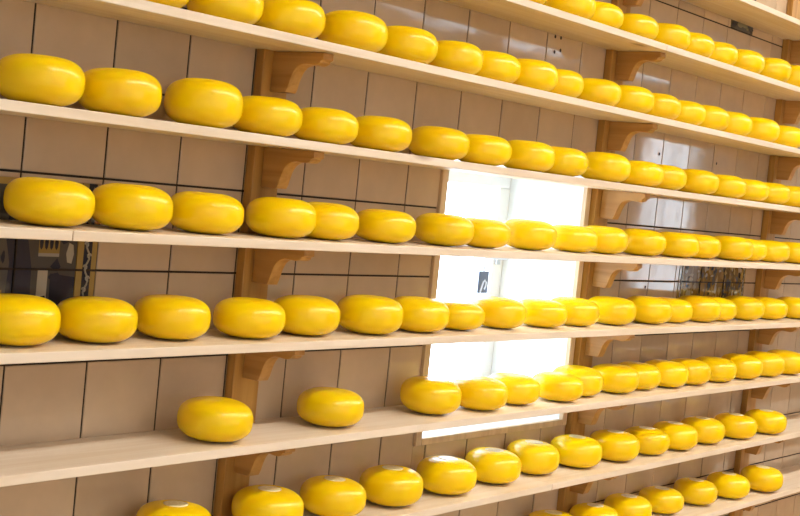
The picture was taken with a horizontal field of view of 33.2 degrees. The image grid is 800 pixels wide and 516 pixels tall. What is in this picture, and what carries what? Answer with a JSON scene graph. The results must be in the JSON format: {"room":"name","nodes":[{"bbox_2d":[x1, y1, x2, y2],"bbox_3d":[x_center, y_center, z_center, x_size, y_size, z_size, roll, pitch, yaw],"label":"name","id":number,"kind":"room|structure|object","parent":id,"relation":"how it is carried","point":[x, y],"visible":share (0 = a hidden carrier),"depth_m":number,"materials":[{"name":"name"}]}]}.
{"room":"food shop","nodes":[
{"label":"food shop","id":0,"kind":"room"},
{"bbox_2d":[0,0,799,515],"bbox_3d":[2.482,-0.178,6.004,0.301,3.250,16.500,8,4,38],"label":"wall","id":1,"kind":"structure","parent":0,"point":[47,401],"depth_m":2.49,"materials":[{"name":"beige tile"}]},
{"bbox_2d":[0,220,72,240],"bbox_3d":[-0.770,-0.049,1.532,0.156,0.014,0.857,8,4,38],"label":"shelf board","id":2,"kind":"object","parent":1,"relation":"attached to","point":[8,229],"visible":1,"depth_m":1.78,"materials":[{"name":"brown wood"}]},
{"bbox_2d":[0,176,100,332],"bbox_3d":[-0.606,0.018,1.879,0.005,0.271,0.447,8,4,38],"label":"picture","id":3,"kind":"object","parent":1,"relation":"attached to","point":[19,258],"visible":0.41,"depth_m":1.98,"materials":[{"name":"paper"}]},
{"bbox_2d":[0,373,799,486],"bbox_3d":[0.444,0.326,3.138,0.156,0.014,4.900,8,4,38],"label":"shelf board","id":4,"kind":"object","parent":1,"relation":"attached to","point":[20,464],"visible":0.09,"depth_m":2.22,"materials":[{"name":"brown wood"}]},
{"bbox_2d":[177,396,252,441],"bbox_3d":[-0.297,0.259,2.156,0.122,0.067,0.121,7,3,25],"label":"cheese wheel","id":5,"kind":"object","parent":4,"relation":"on","point":[204,418],"visible":1,"depth_m":2.11,"materials":[{"name":"food"}]},
{"bbox_2d":[297,387,363,426],"bbox_3d":[-0.124,0.266,2.392,0.121,0.064,0.122,6,3,-4],"label":"cheese wheel","id":6,"kind":"object","parent":4,"relation":"on","point":[321,406],"visible":1,"depth_m":2.35,"materials":[{"name":"food"}]},
{"bbox_2d":[400,376,461,414],"bbox_3d":[0.060,0.270,2.634,0.121,0.069,0.120,5,3,-7],"label":"cheese wheel","id":7,"kind":"object","parent":4,"relation":"on","point":[421,394],"visible":1,"depth_m":2.59,"materials":[{"name":"food"}]},
{"bbox_2d":[453,376,507,410],"bbox_3d":[0.162,0.277,2.746,0.121,0.064,0.119,4,3,-31],"label":"cheese wheel","id":8,"kind":"object","parent":4,"relation":"on","point":[478,392],"visible":0.85,"depth_m":2.70,"materials":[{"name":"food"}]},
{"bbox_2d":[489,372,539,404],"bbox_3d":[0.242,0.280,2.871,0.117,0.062,0.119,8,4,40],"label":"cheese wheel","id":9,"kind":"object","parent":4,"relation":"on","point":[522,389],"visible":0.79,"depth_m":2.83,"materials":[{"name":"food"}]},
{"bbox_2d":[533,372,583,401],"bbox_3d":[0.350,0.286,2.982,0.117,0.061,0.118,6,3,-5],"label":"cheese wheel","id":10,"kind":"object","parent":4,"relation":"on","point":[554,386],"visible":0.88,"depth_m":2.94,"materials":[{"name":"food"}]},
{"bbox_2d":[553,365,603,395],"bbox_3d":[0.410,0.284,3.098,0.120,0.066,0.121,4,3,-28],"label":"cheese wheel","id":11,"kind":"object","parent":4,"relation":"on","point":[592,380],"visible":0.57,"depth_m":3.06,"materials":[{"name":"food"}]},
{"bbox_2d":[592,363,638,392],"bbox_3d":[0.512,0.288,3.209,0.120,0.066,0.121,4,3,-34],"label":"cheese wheel","id":12,"kind":"object","parent":4,"relation":"on","point":[618,378],"visible":0.8,"depth_m":3.16,"materials":[{"name":"food"}]},
{"bbox_2d":[617,361,660,389],"bbox_3d":[0.586,0.291,3.318,0.120,0.064,0.119,8,4,36],"label":"cheese wheel","id":13,"kind":"object","parent":4,"relation":"on","point":[649,374],"visible":0.62,"depth_m":3.27,"materials":[{"name":"food"}]},
{"bbox_2d":[644,359,688,386],"bbox_3d":[0.674,0.294,3.417,0.120,0.066,0.121,4,4,-38],"label":"cheese wheel","id":14,"kind":"object","parent":4,"relation":"on","point":[673,374],"visible":0.8,"depth_m":3.37,"materials":[{"name":"food"}]},
{"bbox_2d":[696,356,736,381],"bbox_3d":[0.853,0.302,3.637,0.119,0.064,0.120,5,3,-11],"label":"cheese wheel","id":15,"kind":"object","parent":4,"relation":"on","point":[722,370],"visible":0.79,"depth_m":3.59,"materials":[{"name":"food"}]},
{"bbox_2d":[721,353,762,378],"bbox_3d":[0.959,0.304,3.772,0.121,0.067,0.122,5,3,-15],"label":"cheese wheel","id":16,"kind":"object","parent":4,"relation":"on","point":[748,366],"visible":0.78,"depth_m":3.72,"materials":[{"name":"food"}]},
{"bbox_2d":[0,317,799,364],"bbox_3d":[0.461,0.162,3.130,0.156,0.014,4.900,8,4,38],"label":"shelf board","id":17,"kind":"object","parent":1,"relation":"attached to","point":[61,348],"visible":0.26,"depth_m":2.27,"materials":[{"name":"brown wood"}]},
{"bbox_2d":[0,293,60,345],"bbox_3d":[-0.530,0.085,1.847,0.123,0.068,0.122,4,4,-37],"label":"cheese wheel","id":18,"kind":"object","parent":17,"relation":"on","point":[25,320],"visible":1,"depth_m":1.80,"materials":[{"name":"food"}]},
{"bbox_2d":[57,296,137,342],"bbox_3d":[-0.444,0.090,1.958,0.120,0.064,0.119,5,3,-20],"label":"cheese wheel","id":19,"kind":"object","parent":17,"relation":"on","point":[93,319],"visible":0.96,"depth_m":1.91,"materials":[{"name":"food"}]},
{"bbox_2d":[134,294,210,339],"bbox_3d":[-0.355,0.092,2.081,0.120,0.066,0.122,7,3,28],"label":"cheese wheel","id":20,"kind":"object","parent":17,"relation":"on","point":[163,316],"visible":0.94,"depth_m":2.03,"materials":[{"name":"food"}]},
{"bbox_2d":[213,297,285,338],"bbox_3d":[-0.247,0.098,2.193,0.119,0.064,0.118,5,3,-16],"label":"cheese wheel","id":21,"kind":"object","parent":17,"relation":"on","point":[242,317],"visible":1,"depth_m":2.15,"materials":[{"name":"food"}]},
{"bbox_2d":[274,295,339,335],"bbox_3d":[-0.164,0.099,2.317,0.121,0.067,0.122,7,3,22],"label":"cheese wheel","id":22,"kind":"object","parent":17,"relation":"on","point":[309,315],"visible":0.87,"depth_m":2.27,"materials":[{"name":"food"}]},
{"bbox_2d":[337,294,402,334],"bbox_3d":[-0.056,0.103,2.438,0.123,0.069,0.123,6,3,2],"label":"cheese wheel","id":23,"kind":"object","parent":17,"relation":"on","point":[360,313],"visible":0.97,"depth_m":2.39,"materials":[{"name":"food"}]},
{"bbox_2d":[394,296,448,331],"bbox_3d":[0.034,0.107,2.559,0.120,0.065,0.121,9,4,44],"label":"cheese wheel","id":24,"kind":"object","parent":17,"relation":"on","point":[420,314],"visible":0.8,"depth_m":2.51,"materials":[{"name":"food"}]},
{"bbox_2d":[440,300,484,329],"bbox_3d":[0.112,0.114,2.677,0.115,0.056,0.113,7,3,17],"label":"cheese wheel","id":25,"kind":"object","parent":17,"relation":"on","point":[463,315],"visible":0.7,"depth_m":2.63,"materials":[{"name":"food"}]},
{"bbox_2d":[472,296,525,328],"bbox_3d":[0.204,0.114,2.796,0.118,0.063,0.119,6,3,6],"label":"cheese wheel","id":26,"kind":"object","parent":17,"relation":"on","point":[500,312],"visible":0.83,"depth_m":2.75,"materials":[{"name":"food"}]},
{"bbox_2d":[519,298,567,327],"bbox_3d":[0.306,0.120,2.919,0.117,0.059,0.116,8,3,32],"label":"cheese wheel","id":27,"kind":"object","parent":17,"relation":"on","point":[546,313],"visible":0.87,"depth_m":2.87,"materials":[{"name":"food"}]},
{"bbox_2d":[552,296,599,325],"bbox_3d":[0.393,0.121,3.034,0.118,0.062,0.119,5,3,-10],"label":"cheese wheel","id":28,"kind":"object","parent":17,"relation":"on","point":[581,312],"visible":0.77,"depth_m":2.99,"materials":[{"name":"food"}]},
{"bbox_2d":[589,296,635,324],"bbox_3d":[0.496,0.124,3.160,0.120,0.065,0.119,4,4,-35],"label":"cheese wheel","id":29,"kind":"object","parent":17,"relation":"on","point":[613,310],"visible":0.83,"depth_m":3.11,"materials":[{"name":"food"}]},
{"bbox_2d":[627,295,671,323],"bbox_3d":[0.610,0.128,3.303,0.120,0.066,0.121,8,3,33],"label":"cheese wheel","id":30,"kind":"object","parent":17,"relation":"on","point":[649,309],"visible":0.88,"depth_m":3.25,"materials":[{"name":"food"}]},
{"bbox_2d":[677,295,720,321],"bbox_3d":[0.783,0.133,3.530,0.122,0.067,0.120,5,3,-23],"label":"cheese wheel","id":31,"kind":"object","parent":17,"relation":"on","point":[705,309],"visible":0.85,"depth_m":3.48,"materials":[{"name":"food"}]},
{"bbox_2d":[725,295,764,319],"bbox_3d":[0.961,0.140,3.763,0.120,0.066,0.121,5,3,-10],"label":"cheese wheel","id":32,"kind":"object","parent":17,"relation":"on","point":[748,308],"visible":0.71,"depth_m":3.71,"materials":[{"name":"food"}]},
{"bbox_2d":[0,98,799,213],"bbox_3d":[0.494,-0.166,3.113,0.156,0.014,4.900,8,4,38],"label":"shelf board","id":33,"kind":"object","parent":1,"relation":"attached to","point":[8,107],"visible":0.95,"depth_m":2.22,"materials":[{"name":"brown wood"}]},
{"bbox_2d":[0,53,84,106],"bbox_3d":[-0.494,-0.243,1.838,0.122,0.069,0.123,4,3,-34],"label":"cheese wheel","id":34,"kind":"object","parent":33,"relation":"on","point":[25,77],"visible":0.86,"depth_m":1.79,"materials":[{"name":"food"}]},
{"bbox_2d":[78,67,161,116],"bbox_3d":[-0.408,-0.240,1.948,0.123,0.069,0.122,5,3,-11],"label":"cheese wheel","id":35,"kind":"object","parent":33,"relation":"on","point":[120,91],"visible":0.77,"depth_m":1.90,"materials":[{"name":"food"}]},
{"bbox_2d":[164,78,242,127],"bbox_3d":[-0.304,-0.239,2.076,0.122,0.075,0.121,7,3,23],"label":"cheese wheel","id":36,"kind":"object","parent":33,"relation":"on","point":[213,103],"visible":0.84,"depth_m":2.03,"materials":[{"name":"food"}]},
{"bbox_2d":[232,96,302,136],"bbox_3d":[-0.219,-0.231,2.190,0.119,0.064,0.120,8,4,38],"label":"cheese wheel","id":37,"kind":"object","parent":33,"relation":"on","point":[265,115],"visible":0.74,"depth_m":2.14,"materials":[{"name":"food"}]},
{"bbox_2d":[294,107,358,144],"bbox_3d":[-0.130,-0.227,2.305,0.118,0.062,0.118,8,4,40],"label":"cheese wheel","id":38,"kind":"object","parent":33,"relation":"on","point":[319,124],"visible":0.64,"depth_m":2.26,"materials":[{"name":"food"}]},
{"bbox_2d":[350,115,411,151],"bbox_3d":[-0.038,-0.224,2.425,0.120,0.064,0.118,8,3,32],"label":"cheese wheel","id":39,"kind":"object","parent":33,"relation":"on","point":[382,133],"visible":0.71,"depth_m":2.38,"materials":[{"name":"food"}]},
{"bbox_2d":[408,126,469,159],"bbox_3d":[0.074,-0.220,2.569,0.119,0.063,0.118,5,3,-19],"label":"cheese wheel","id":40,"kind":"object","parent":33,"relation":"on","point":[447,143],"visible":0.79,"depth_m":2.52,"materials":[{"name":"food"}]},
{"bbox_2d":[458,134,511,165],"bbox_3d":[0.165,-0.216,2.686,0.117,0.061,0.118,8,4,37],"label":"cheese wheel","id":41,"kind":"object","parent":33,"relation":"on","point":[483,149],"visible":0.71,"depth_m":2.64,"materials":[{"name":"food"}]},
{"bbox_2d":[503,140,555,171],"bbox_3d":[0.266,-0.213,2.812,0.120,0.064,0.119,7,3,20],"label":"cheese wheel","id":42,"kind":"object","parent":33,"relation":"on","point":[535,156],"visible":0.71,"depth_m":2.76,"materials":[{"name":"food"}]},
{"bbox_2d":[543,146,588,176],"bbox_3d":[0.350,-0.210,2.921,0.118,0.063,0.120,3,4,-42],"label":"cheese wheel","id":43,"kind":"object","parent":33,"relation":"on","point":[572,162],"visible":0.62,"depth_m":2.87,"materials":[{"name":"food"}]},
{"bbox_2d":[581,152,630,181],"bbox_3d":[0.466,-0.207,3.065,0.122,0.067,0.121,6,3,13],"label":"cheese wheel","id":44,"kind":"object","parent":33,"relation":"on","point":[603,166],"visible":0.78,"depth_m":3.02,"materials":[{"name":"food"}]},
{"bbox_2d":[620,160,663,186],"bbox_3d":[0.570,-0.201,3.198,0.117,0.062,0.119,6,3,-3],"label":"cheese wheel","id":45,"kind":"object","parent":33,"relation":"on","point":[643,173],"visible":0.62,"depth_m":3.15,"materials":[{"name":"food"}]},
{"bbox_2d":[678,169,718,194],"bbox_3d":[0.758,-0.195,3.440,0.119,0.064,0.120,6,3,3],"label":"cheese wheel","id":46,"kind":"object","parent":33,"relation":"on","point":[698,181],"visible":0.62,"depth_m":3.39,"materials":[{"name":"food"}]},
{"bbox_2d":[9,220,799,269],"bbox_3d":[0.742,0.007,3.459,0.156,0.014,4.042,8,4,38],"label":"shelf board","id":47,"kind":"object","parent":1,"relation":"attached to","point":[82,232],"visible":0.66,"depth_m":2.33,"materials":[{"name":"brown wood"}]},
{"bbox_2d":[3,177,94,226],"bbox_3d":[-0.488,-0.078,1.867,0.124,0.066,0.124,5,3,-19],"label":"cheese wheel","id":48,"kind":"object","parent":47,"relation":"on","point":[42,201],"visible":1,"depth_m":1.82,"materials":[{"name":"food"}]},
{"bbox_2d":[92,183,172,230],"bbox_3d":[-0.398,-0.076,1.985,0.122,0.068,0.121,4,3,-25],"label":"cheese wheel","id":49,"kind":"object","parent":47,"relation":"on","point":[124,206],"visible":0.99,"depth_m":1.94,"materials":[{"name":"food"}]},
{"bbox_2d":[170,191,243,233],"bbox_3d":[-0.306,-0.071,2.106,0.121,0.065,0.120,5,3,-18],"label":"cheese wheel","id":50,"kind":"object","parent":47,"relation":"on","point":[193,211],"visible":0.91,"depth_m":2.06,"materials":[{"name":"food"}]},
{"bbox_2d":[245,197,315,237],"bbox_3d":[-0.199,-0.068,2.238,0.119,0.066,0.118,4,4,-38],"label":"cheese wheel","id":51,"kind":"object","parent":47,"relation":"on","point":[278,217],"visible":1,"depth_m":2.19,"materials":[{"name":"food"}]},
{"bbox_2d":[306,201,358,239],"bbox_3d":[-0.130,-0.065,2.337,0.119,0.064,0.120,8,3,33],"label":"cheese wheel","id":52,"kind":"object","parent":47,"relation":"on","point":[334,221],"visible":0.75,"depth_m":2.29,"materials":[{"name":"food"}]},
{"bbox_2d":[356,209,415,242],"bbox_3d":[-0.029,-0.059,2.460,0.118,0.061,0.117,8,4,41],"label":"cheese wheel","id":53,"kind":"object","parent":47,"relation":"on","point":[376,225],"visible":0.93,"depth_m":2.41,"materials":[{"name":"food"}]},
{"bbox_2d":[415,213,473,245],"bbox_3d":[0.085,-0.055,2.601,0.117,0.062,0.119,5,3,-22],"label":"cheese wheel","id":54,"kind":"object","parent":47,"relation":"on","point":[441,229],"visible":0.95,"depth_m":2.56,"materials":[{"name":"food"}]},
{"bbox_2d":[465,217,509,247],"bbox_3d":[0.165,-0.051,2.708,0.116,0.059,0.117,5,3,-20],"label":"cheese wheel","id":55,"kind":"object","parent":47,"relation":"on","point":[488,233],"visible":0.8,"depth_m":2.66,"materials":[{"name":"food"}]},
{"bbox_2d":[505,219,556,249],"bbox_3d":[0.274,-0.049,2.851,0.119,0.064,0.120,4,3,-30],"label":"cheese wheel","id":56,"kind":"object","parent":47,"relation":"on","point":[525,234],"visible":0.89,"depth_m":2.80,"materials":[{"name":"food"}]},
{"bbox_2d":[551,224,597,252],"bbox_3d":[0.383,-0.043,2.990,0.117,0.060,0.116,7,3,30],"label":"cheese wheel","id":57,"kind":"object","parent":47,"relation":"on","point":[570,238],"visible":0.76,"depth_m":2.94,"materials":[{"name":"food"}]},
{"bbox_2d":[584,225,627,253],"bbox_3d":[0.468,-0.042,3.098,0.119,0.064,0.120,7,3,17],"label":"cheese wheel","id":58,"kind":"object","parent":47,"relation":"on","point":[611,240],"visible":0.77,"depth_m":3.05,"materials":[{"name":"food"}]},
{"bbox_2d":[623,228,665,255],"bbox_3d":[0.583,-0.038,3.242,0.120,0.064,0.119,7,3,19],"label":"cheese wheel","id":59,"kind":"object","parent":47,"relation":"on","point":[641,242],"visible":0.88,"depth_m":3.19,"materials":[{"name":"food"}]},
{"bbox_2d":[659,231,699,257],"bbox_3d":[0.695,-0.034,3.382,0.119,0.064,0.119,5,3,-19],"label":"cheese wheel","id":60,"kind":"object","parent":47,"relation":"on","point":[678,245],"visible":0.81,"depth_m":3.33,"materials":[{"name":"food"}]},
{"bbox_2d":[714,235,753,260],"bbox_3d":[0.896,-0.027,3.634,0.121,0.065,0.120,5,3,-14],"label":"cheese wheel","id":61,"kind":"object","parent":47,"relation":"on","point":[733,248],"visible":0.77,"depth_m":3.58,"materials":[{"name":"food"}]},
{"bbox_2d":[24,0,799,157],"bbox_3d":[0.510,-0.328,3.105,0.156,0.014,4.900,8,4,38],"label":"shelf board","id":62,"kind":"object","parent":1,"relation":"attached to","point":[142,12],"visible":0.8,"depth_m":2.36,"materials":[{"name":"brown wood"}]},
{"bbox_2d":[186,0,263,23],"bbox_3d":[-0.273,-0.397,2.094,0.120,0.066,0.122,6,3,-4],"label":"cheese wheel","id":63,"kind":"object","parent":62,"relation":"on","point":[245,11],"visible":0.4,"depth_m":2.05,"materials":[{"name":"food"}]},
{"bbox_2d":[253,0,325,38],"bbox_3d":[-0.183,-0.393,2.206,0.120,0.066,0.122,4,4,-36],"label":"cheese wheel","id":64,"kind":"object","parent":62,"relation":"on","point":[306,18],"visible":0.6,"depth_m":2.16,"materials":[{"name":"food"}]},
{"bbox_2d":[318,10,387,52],"bbox_3d":[-0.083,-0.391,2.328,0.123,0.070,0.124,8,4,39],"label":"cheese wheel","id":65,"kind":"object","parent":62,"relation":"on","point":[351,28],"visible":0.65,"depth_m":2.28,"materials":[{"name":"food"}]},
{"bbox_2d":[376,25,437,63],"bbox_3d":[0.008,-0.387,2.449,0.122,0.068,0.121,5,3,-15],"label":"cheese wheel","id":66,"kind":"object","parent":62,"relation":"on","point":[415,44],"visible":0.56,"depth_m":2.40,"materials":[{"name":"food"}]},
{"bbox_2d":[428,40,483,74],"bbox_3d":[0.101,-0.383,2.572,0.120,0.065,0.120,7,3,30],"label":"cheese wheel","id":67,"kind":"object","parent":62,"relation":"on","point":[460,56],"visible":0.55,"depth_m":2.52,"materials":[{"name":"food"}]},
{"bbox_2d":[474,50,520,82],"bbox_3d":[0.181,-0.379,2.676,0.120,0.064,0.119,5,3,-7],"label":"cheese wheel","id":68,"kind":"object","parent":62,"relation":"on","point":[500,66],"visible":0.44,"depth_m":2.63,"materials":[{"name":"food"}]},
{"bbox_2d":[512,58,557,91],"bbox_3d":[0.267,-0.377,2.779,0.121,0.067,0.122,4,4,-35],"label":"cheese wheel","id":69,"kind":"object","parent":62,"relation":"on","point":[536,74],"visible":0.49,"depth_m":2.73,"materials":[{"name":"food"}]},
{"bbox_2d":[548,69,583,97],"bbox_3d":[0.336,-0.373,2.879,0.118,0.063,0.119,3,4,-44],"label":"cheese wheel","id":70,"kind":"object","parent":62,"relation":"on","point":[570,83],"visible":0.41,"depth_m":2.83,"materials":[{"name":"food"}]},
{"bbox_2d":[576,78,620,105],"bbox_3d":[0.437,-0.369,3.005,0.118,0.063,0.120,9,4,44],"label":"cheese wheel","id":71,"kind":"object","parent":62,"relation":"on","point":[602,91],"visible":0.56,"depth_m":2.95,"materials":[{"name":"food"}]},
{"bbox_2d":[613,85,654,113],"bbox_3d":[0.530,-0.367,3.116,0.120,0.066,0.121,5,3,-21],"label":"cheese wheel","id":72,"kind":"object","parent":62,"relation":"on","point":[633,98],"visible":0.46,"depth_m":3.06,"materials":[{"name":"food"}]},
{"bbox_2d":[646,93,680,119],"bbox_3d":[0.615,-0.363,3.225,0.120,0.064,0.119,6,3,-4],"label":"cheese wheel","id":73,"kind":"object","parent":62,"relation":"on","point":[666,106],"visible":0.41,"depth_m":3.17,"materials":[{"name":"food"}]},
{"bbox_2d":[303,476,551,515],"bbox_3d":[-0.408,0.461,2.081,0.156,0.014,2.191,8,4,38],"label":"shelf board","id":74,"kind":"object","parent":1,"relation":"attached to","point":[430,503],"visible":0.42,"depth_m":2.66,"materials":[{"name":"brown wood"}]},
{"bbox_2d":[136,500,210,515],"bbox_3d":[-0.359,0.423,2.129,0.122,0.067,0.121,7,3,15],"label":"cheese wheel","id":75,"kind":"object","parent":74,"relation":"on","point":[158,507],"visible":1,"depth_m":2.11,"materials":[{"name":"food"}]},
{"bbox_2d":[231,484,303,515],"bbox_3d":[-0.226,0.428,2.295,0.122,0.067,0.124,8,4,40],"label":"cheese wheel","id":76,"kind":"object","parent":74,"relation":"on","point":[262,499],"visible":1,"depth_m":2.25,"materials":[{"name":"food"}]},
{"bbox_2d":[300,475,365,515],"bbox_3d":[-0.121,0.432,2.428,0.121,0.066,0.120,7,3,17],"label":"cheese wheel","id":77,"kind":"object","parent":74,"relation":"on","point":[322,495],"visible":0.98,"depth_m":2.38,"materials":[{"name":"food"}]},
{"bbox_2d":[359,465,423,506],"bbox_3d":[-0.017,0.434,2.557,0.123,0.070,0.124,6,3,14],"label":"cheese wheel","id":78,"kind":"object","parent":74,"relation":"on","point":[385,485],"visible":0.99,"depth_m":2.51,"materials":[{"name":"food"}]},
{"bbox_2d":[416,455,476,494],"bbox_3d":[0.093,0.438,2.702,0.123,0.070,0.124,8,4,42],"label":"cheese wheel","id":79,"kind":"object","parent":74,"relation":"on","point":[440,474],"visible":0.95,"depth_m":2.65,"materials":[{"name":"food"}]},
{"bbox_2d":[465,447,520,483],"bbox_3d":[0.198,0.442,2.852,0.121,0.069,0.123,6,3,3],"label":"cheese wheel","id":80,"kind":"object","parent":74,"relation":"on","point":[493,465],"visible":0.92,"depth_m":2.80,"materials":[{"name":"food"}]},
{"bbox_2d":[413,159,591,445],"bbox_3d":[0.126,0.071,3.056,0.307,0.614,0.595,8,4,38],"label":"window","id":81,"kind":"structure","parent":1,"relation":"in","point":[503,199],"depth_m":3.24,"materials":[{"name":"white glass"}]},
{"bbox_2d":[439,0,666,50],"bbox_3d":[-0.216,-0.520,2.150,0.156,0.014,2.491,8,4,38],"label":"shelf board","id":82,"kind":"object","parent":1,"relation":"attached to","point":[528,13],"visible":1,"depth_m":2.82,"materials":[{"name":"brown wood"}]},
{"bbox_2d":[543,0,595,18],"bbox_3d":[0.358,-0.540,2.869,0.120,0.066,0.122,5,3,-10],"label":"cheese wheel","id":83,"kind":"object","parent":82,"relation":"on","point":[586,9],"visible":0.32,"depth_m":2.82,"materials":[{"name":"food"}]},
{"bbox_2d":[619,13,658,39],"bbox_3d":[0.538,-0.531,3.099,0.119,0.062,0.117,7,3,17],"label":"cheese wheel","id":84,"kind":"object","parent":82,"relation":"on","point":[642,25],"visible":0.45,"depth_m":3.05,"materials":[{"name":"food"}]},
{"bbox_2d":[520,414,799,489],"bbox_3d":[1.104,0.517,4.009,0.156,0.014,2.708,8,4,38],"label":"shelf board","id":85,"kind":"object","parent":1,"relation":"attached to","point":[563,476],"visible":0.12,"depth_m":3.31,"materials":[{"name":"brown wood"}]},
{"bbox_2d":[506,439,559,474],"bbox_3d":[0.296,0.444,2.992,0.121,0.070,0.123,7,3,16],"label":"cheese wheel","id":86,"kind":"object","parent":85,"relation":"on","point":[537,457],"visible":0.85,"depth_m":2.94,"materials":[{"name":"food"}]},
{"bbox_2d":[550,434,601,467],"bbox_3d":[0.409,0.449,3.118,0.123,0.069,0.122,9,4,44],"label":"cheese wheel","id":87,"kind":"object","parent":85,"relation":"on","point":[578,451],"visible":0.91,"depth_m":3.07,"materials":[{"name":"food"}]},
{"bbox_2d":[590,429,639,461],"bbox_3d":[0.518,0.454,3.246,0.123,0.070,0.122,7,3,16],"label":"cheese wheel","id":88,"kind":"object","parent":85,"relation":"on","point":[617,445],"visible":0.84,"depth_m":3.20,"materials":[{"name":"food"}]},
{"bbox_2d":[624,426,669,454],"bbox_3d":[0.619,0.459,3.376,0.119,0.065,0.121,7,3,29],"label":"cheese wheel","id":89,"kind":"object","parent":85,"relation":"on","point":[653,441],"visible":0.79,"depth_m":3.33,"materials":[{"name":"food"}]},
{"bbox_2d":[652,421,697,449],"bbox_3d":[0.715,0.462,3.490,0.121,0.067,0.122,4,3,-30],"label":"cheese wheel","id":90,"kind":"object","parent":85,"relation":"on","point":[682,436],"visible":0.84,"depth_m":3.44,"materials":[{"name":"food"}]},
{"bbox_2d":[681,416,724,443],"bbox_3d":[0.818,0.466,3.630,0.122,0.067,0.121,7,3,15],"label":"cheese wheel","id":91,"kind":"object","parent":85,"relation":"on","point":[710,430],"visible":0.84,"depth_m":3.58,"materials":[{"name":"food"}]},
{"bbox_2d":[714,412,756,438],"bbox_3d":[0.942,0.472,3.769,0.122,0.066,0.121,6,3,0],"label":"cheese wheel","id":92,"kind":"object","parent":85,"relation":"on","point":[737,426],"visible":0.89,"depth_m":3.72,"materials":[{"name":"food"}]},
{"bbox_2d":[745,409,786,433],"bbox_3d":[1.066,0.477,3.913,0.122,0.066,0.122,5,3,-19],"label":"cheese wheel","id":93,"kind":"object","parent":85,"relation":"on","point":[768,421],"visible":0.85,"depth_m":3.86,"materials":[{"name":"food"}]},
{"bbox_2d":[617,45,799,100],"bbox_3d":[1.296,-0.465,4.077,0.156,0.014,2.408,8,4,38],"label":"shelf board","id":94,"kind":"object","parent":1,"relation":"attached to","point":[678,59],"visible":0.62,"depth_m":3.46,"materials":[{"name":"brown wood"}]},
{"bbox_2d":[654,23,690,49],"bbox_3d":[0.638,-0.529,3.226,0.120,0.066,0.122,4,3,-28],"label":"cheese wheel","id":95,"kind":"object","parent":94,"relation":"on","point":[675,35],"visible":0.48,"depth_m":3.17,"materials":[{"name":"food"}]},
{"bbox_2d":[676,234,749,297],"bbox_3d":[0.881,0.072,3.775,0.005,0.271,0.427,8,4,38],"label":"picture","id":96,"kind":"object","parent":1,"relation":"attached to","point":[722,282],"visible":0.27,"depth_m":3.76,"materials":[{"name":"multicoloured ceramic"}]},
{"bbox_2d":[652,464,799,515],"bbox_3d":[0.410,0.663,3.155,0.156,0.014,4.900,8,4,38],"label":"shelf board","id":97,"kind":"object","parent":1,"relation":"attached to","point":[791,474],"visible":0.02,"depth_m":3.77,"materials":[{"name":"brown wood"}]},
{"bbox_2d":[604,493,651,515],"bbox_3d":[0.570,0.627,3.351,0.121,0.068,0.122,8,4,36],"label":"cheese wheel","id":98,"kind":"object","parent":97,"relation":"on","point":[624,504],"visible":0.92,"depth_m":3.31,"materials":[{"name":"food"}]},
{"bbox_2d":[638,486,683,513],"bbox_3d":[0.682,0.633,3.507,0.119,0.064,0.118,4,3,-27],"label":"cheese wheel","id":99,"kind":"object","parent":97,"relation":"on","point":[663,500],"visible":0.87,"depth_m":3.46,"materials":[{"name":"food"}]},
{"bbox_2d":[673,477,717,504],"bbox_3d":[0.806,0.637,3.659,0.120,0.065,0.119,3,4,-41],"label":"cheese wheel","id":100,"kind":"object","parent":97,"relation":"on","point":[695,491],"visible":0.91,"depth_m":3.61,"materials":[{"name":"food"}]},
{"bbox_2d":[706,471,749,498],"bbox_3d":[0.927,0.642,3.788,0.122,0.067,0.121,5,3,-12],"label":"cheese wheel","id":101,"kind":"object","parent":97,"relation":"on","point":[731,485],"visible":0.86,"depth_m":3.74,"materials":[{"name":"food"}]},
{"bbox_2d":[740,465,782,491],"bbox_3d":[1.060,0.646,3.931,0.123,0.070,0.125,6,3,13],"label":"cheese wheel","id":102,"kind":"object","parent":97,"relation":"on","point":[761,478],"visible":0.91,"depth_m":3.88,"materials":[{"name":"food"}]},
{"bbox_2d":[682,0,799,40],"bbox_3d":[0.545,-0.669,3.088,0.156,0.014,4.900,8,4,38],"label":"shelf board","id":103,"kind":"object","parent":1,"relation":"attached to","point":[751,13],"visible":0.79,"depth_m":3.58,"materials":[{"name":"brown wood"}]},
{"bbox_3d":[4.275,1.763,4.541,5.328,0.100,16.900,8,4,38],"label":"floor","id":104,"kind":"structure","parent":0,"visible":0},
{"bbox_2d":[213,49,333,515],"bbox_3d":[-0.217,0.114,2.280,0.134,2.500,0.064,8,4,38],"label":"shelf bracket","id":105,"kind":"object","parent":104,"relation":"on","point":[277,73],"visible":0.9,"depth_m":2.28,"materials":[{"name":"orange wood"}]},
{"bbox_2d":[557,0,665,512],"bbox_3d":[0.497,0.140,3.189,0.134,2.500,0.064,8,4,38],"label":"shelf bracket","id":106,"kind":"object","parent":104,"relation":"on","point":[620,66],"visible":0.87,"depth_m":3.18,"materials":[{"name":"orange wood"}]},
{"bbox_2d":[729,0,799,515],"bbox_3d":[1.124,0.163,3.989,0.134,2.500,0.064,8,4,38],"label":"shelf bracket","id":107,"kind":"object","parent":104,"relation":"on","point":[786,112],"visible":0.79,"depth_m":3.98,"materials":[{"name":"orange wood"}]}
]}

